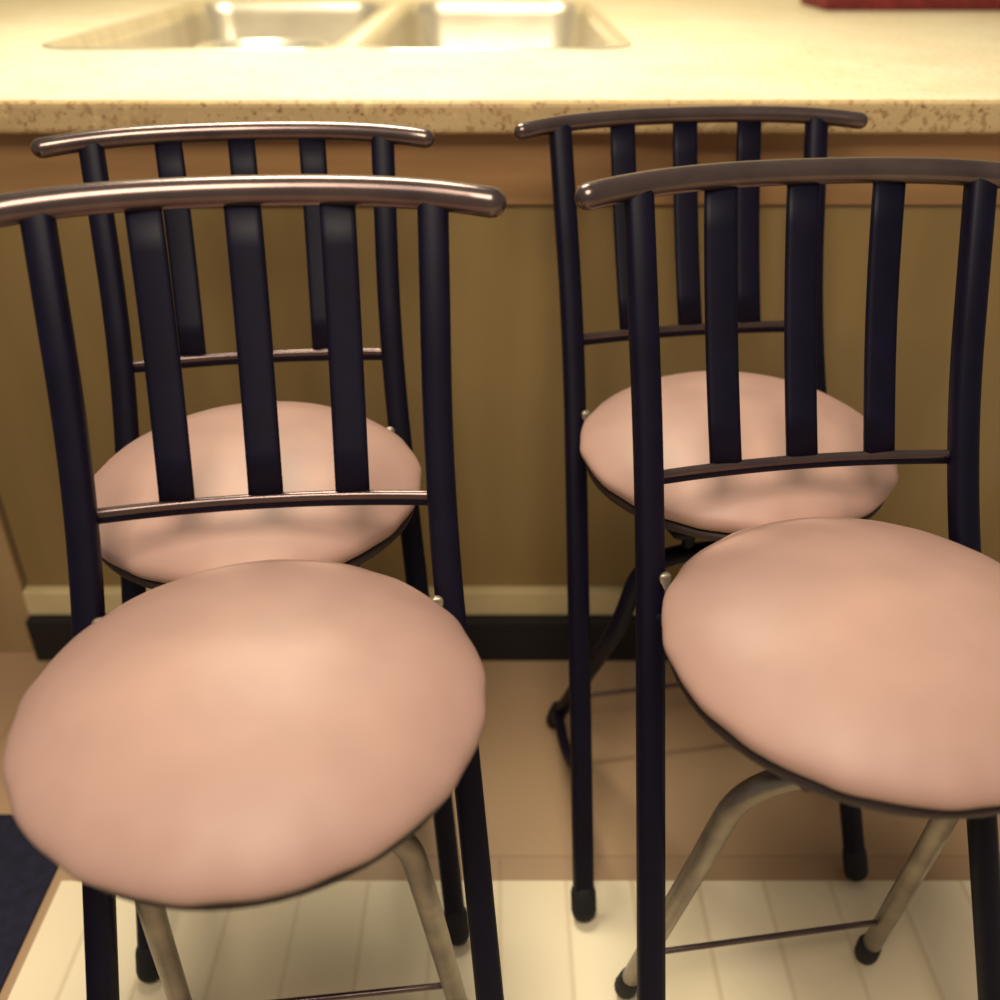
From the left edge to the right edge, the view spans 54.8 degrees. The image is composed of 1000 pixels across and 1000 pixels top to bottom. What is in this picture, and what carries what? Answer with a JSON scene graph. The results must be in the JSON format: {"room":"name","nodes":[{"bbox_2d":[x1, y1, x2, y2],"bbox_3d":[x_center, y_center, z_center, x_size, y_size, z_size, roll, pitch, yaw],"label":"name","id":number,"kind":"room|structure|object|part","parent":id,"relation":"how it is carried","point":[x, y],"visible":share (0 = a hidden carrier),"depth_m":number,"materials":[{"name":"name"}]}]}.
{"room":"kitchen","nodes":[
{"label":"kitchen","id":0,"kind":"room"},
{"bbox_2d":[0,651,999,999],"bbox_3d":[0.000,0.522,1.367,6.000,0.050,4.800,0,31,0],"label":"floor","id":1,"kind":"structure","parent":0,"point":[780,868],"depth_m":1.28,"materials":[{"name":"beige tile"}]},
{"bbox_2d":[0,814,58,991],"bbox_3d":[-1.056,0.868,0.741,0.888,0.006,1.570,0,31,0],"label":"floor mat","id":2,"kind":"object","parent":1,"relation":"on","point":[27,874],"visible":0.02,"depth_m":1.31,"materials":[{"name":"fabric"}]},
{"bbox_2d":[31,120,468,982],"bbox_3d":[-0.273,0.075,1.159,0.448,0.926,0.468,-4,31,-6],"label":"bar stool","id":3,"kind":"object","parent":1,"relation":"on","point":[151,553],"visible":0.59,"depth_m":1.09,"materials":[{"name":"metal"}]},
{"bbox_3d":[-0.439,0.093,1.136,0.038,0.918,0.433,-2,31,-3],"label":"post","id":4,"kind":"part","parent":3,"relation":"part of","materials":[{"name":"metal"}]},
{"bbox_3d":[-0.297,-0.413,1.098,0.443,0.027,0.060,-4,31,-6],"label":"rail","id":5,"kind":"part","parent":3,"relation":"part of","materials":[{"name":"metal"}]},
{"bbox_3d":[-0.287,-0.171,1.151,0.319,0.009,0.021,-4,31,-6],"label":"rail","id":6,"kind":"part","parent":3,"relation":"part of","materials":[{"name":"metal"}]},
{"bbox_2d":[94,401,421,582],"bbox_3d":[-0.264,-0.036,1.032,0.361,0.076,0.361,-4,31,-6],"label":"seat cushion","id":7,"kind":"object","parent":3,"relation":"on","point":[167,549],"depth_m":0.95,"materials":[{"name":"pink plastic"}]},
{"bbox_3d":[-0.101,0.070,1.174,0.038,0.918,0.433,-6,32,-10],"label":"post","id":8,"kind":"part","parent":3,"relation":"part of","materials":[{"name":"metal"}]},
{"bbox_2d":[0,174,506,999],"bbox_3d":[-0.199,0.242,0.870,0.452,0.940,0.472,-3,31,-5],"label":"bar stool","id":9,"kind":"object","parent":1,"relation":"on","point":[264,732],"visible":1,"depth_m":0.76,"materials":[{"name":"metal"}]},
{"bbox_3d":[-0.366,0.259,0.851,0.038,0.930,0.433,-1,31,-2],"label":"post","id":10,"kind":"part","parent":9,"relation":"part of","materials":[{"name":"metal"}]},
{"bbox_2d":[2,559,485,905],"bbox_3d":[-0.192,0.137,0.746,0.366,0.076,0.365,-3,31,-5],"label":"seat cushion","id":11,"kind":"object","parent":9,"relation":"on","point":[264,732],"depth_m":0.67,"materials":[{"name":"pink plastic"}]},
{"bbox_3d":[-0.219,-0.251,0.807,0.447,0.031,0.064,-3,31,-5],"label":"rail","id":12,"kind":"part","parent":9,"relation":"part of","materials":[{"name":"metal"}]},
{"bbox_3d":[-0.210,0.001,0.865,0.319,0.009,0.021,-3,31,-5],"label":"rail","id":13,"kind":"part","parent":9,"relation":"part of","materials":[{"name":"metal"}]},
{"bbox_3d":[-0.194,0.448,0.963,0.332,0.489,0.132,-3,31,-5],"label":"arch leg","id":14,"kind":"part","parent":9,"relation":"part of","materials":[{"name":"grey metal"}]},
{"bbox_3d":[-0.027,0.239,0.882,0.038,0.930,0.433,-5,32,-9],"label":"post","id":15,"kind":"part","parent":9,"relation":"part of","materials":[{"name":"metal"}]},
{"bbox_2d":[0,0,999,660],"bbox_3d":[0.000,-0.586,2.252,3.800,0.929,1.840,0,31,0],"label":"kitchen island","id":16,"kind":"object","parent":1,"relation":"on","point":[926,83],"depth_m":1.44,"materials":[{"name":"laminate"}]},
{"bbox_3d":[-1.351,-0.073,1.539,1.057,0.790,0.030,0,31,0],"label":"panel","id":17,"kind":"part","parent":16,"relation":"part of","materials":[{"name":"beige wood"}]},
{"bbox_2d":[41,1,631,49],"bbox_3d":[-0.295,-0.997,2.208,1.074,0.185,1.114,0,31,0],"label":"double sink","id":18,"kind":"object","parent":16,"relation":"in","point":[415,25],"visible":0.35,"depth_m":2.63,"materials":[{"name":"silver metal"}]},
{"bbox_3d":[-0.560,-0.997,2.208,0.544,0.185,1.114,0,31,0],"label":"bowl","id":19,"kind":"part","parent":18,"relation":"part of","materials":[{"name":"silver metal"}]},
{"bbox_2d":[195,38,328,47],"bbox_3d":[-0.450,-0.789,1.872,0.248,0.171,0.248,0,31,0],"label":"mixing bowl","id":20,"kind":"object","parent":18,"relation":"in","point":[246,42],"visible":0.12,"depth_m":1.92,"materials":[{"name":"white ceramic"}]},
{"bbox_3d":[-0.010,-0.997,2.208,0.504,0.185,1.114,0,31,0],"label":"bowl","id":21,"kind":"part","parent":18,"relation":"part of","materials":[{"name":"silver metal"}]},
{"bbox_2d":[0,0,999,133],"bbox_3d":[0.000,-0.965,2.022,3.800,0.042,1.840,0,31,0],"label":"countertop","id":22,"kind":"structure","parent":16,"relation":"on","point":[909,71],"depth_m":1.43,"materials":[{"name":"stone"}]},
{"bbox_3d":[0.532,-0.123,1.515,2.695,0.700,0.020,0,31,0],"label":"panel","id":23,"kind":"part","parent":16,"relation":"part of","materials":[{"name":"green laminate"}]},
{"bbox_3d":[0.000,-0.453,1.311,3.760,0.097,0.028,0,31,0],"label":"apron rail","id":24,"kind":"part","parent":16,"relation":"part of","materials":[{"name":"brown wood"}]},
{"bbox_2d":[800,0,999,9],"bbox_3d":[1.125,-1.281,2.474,0.650,0.029,0.240,0,31,0],"label":"dish towel","id":25,"kind":"object","parent":16,"relation":"on","point":[822,4],"visible":1,"depth_m":2.37,"materials":[{"name":"red fabric"}]},
{"bbox_2d":[514,106,897,921],"bbox_3d":[0.262,0.029,1.234,0.446,0.928,0.466,-5,32,-8],"label":"bar stool","id":26,"kind":"object","parent":1,"relation":"on","point":[599,442],"visible":0.62,"depth_m":1.18,"materials":[{"name":"metal"}]},
{"bbox_3d":[0.096,0.048,1.207,0.038,0.921,0.433,-3,31,-5],"label":"post","id":27,"kind":"part","parent":26,"relation":"part of","materials":[{"name":"metal"}]},
{"bbox_3d":[0.259,0.201,1.371,0.333,0.489,0.243,-5,32,-8],"label":"arch leg","id":28,"kind":"part","parent":26,"relation":"part of","materials":[{"name":"metal"}]},
{"bbox_3d":[0.244,-0.217,1.226,0.319,0.009,0.021,-5,32,-8],"label":"rail","id":29,"kind":"part","parent":26,"relation":"part of","materials":[{"name":"metal"}]},
{"bbox_3d":[0.231,-0.461,1.172,0.441,0.025,0.058,-5,32,-8],"label":"rail","id":30,"kind":"part","parent":26,"relation":"part of","materials":[{"name":"metal"}]},
{"bbox_2d":[580,371,897,532],"bbox_3d":[0.272,-0.082,1.108,0.361,0.076,0.361,-5,32,-8],"label":"seat cushion","id":31,"kind":"object","parent":26,"relation":"on","point":[733,503],"depth_m":1.03,"materials":[{"name":"pink plastic"}]},
{"bbox_3d":[0.433,0.020,1.254,0.038,0.921,0.433,-7,32,-11],"label":"post","id":32,"kind":"part","parent":26,"relation":"part of","materials":[{"name":"metal"}]},
{"bbox_2d":[574,157,999,999],"bbox_3d":[0.308,0.204,0.934,0.450,0.939,0.468,-4,31,-7],"label":"bar stool","id":33,"kind":"object","parent":1,"relation":"on","point":[855,662],"visible":1,"depth_m":0.86,"materials":[{"name":"metal"}]},
{"bbox_3d":[0.142,0.223,0.909,0.038,0.930,0.433,-2,31,-4],"label":"post","id":34,"kind":"part","parent":33,"relation":"part of","materials":[{"name":"metal"}]},
{"bbox_3d":[0.282,-0.288,0.869,0.445,0.029,0.061,-4,31,-7],"label":"rail","id":35,"kind":"part","parent":33,"relation":"part of","materials":[{"name":"metal"}]},
{"bbox_3d":[0.314,0.410,1.026,0.332,0.489,0.132,-4,31,-7],"label":"arch leg","id":36,"kind":"part","parent":33,"relation":"part of","materials":[{"name":"grey metal"}]},
{"bbox_3d":[0.293,-0.036,0.928,0.319,0.009,0.021,-4,31,-7],"label":"rail","id":37,"kind":"part","parent":33,"relation":"part of","materials":[{"name":"metal"}]},
{"bbox_2d":[662,517,999,809],"bbox_3d":[0.318,0.098,0.809,0.361,0.076,0.361,-4,31,-7],"label":"seat cushion","id":38,"kind":"object","parent":33,"relation":"on","point":[855,662],"depth_m":0.74,"materials":[{"name":"pink plastic"}]},
{"bbox_3d":[0.480,0.198,0.951,0.038,0.930,0.433,-6,32,-10],"label":"post","id":39,"kind":"part","parent":33,"relation":"part of","materials":[{"name":"metal"}]}
]}

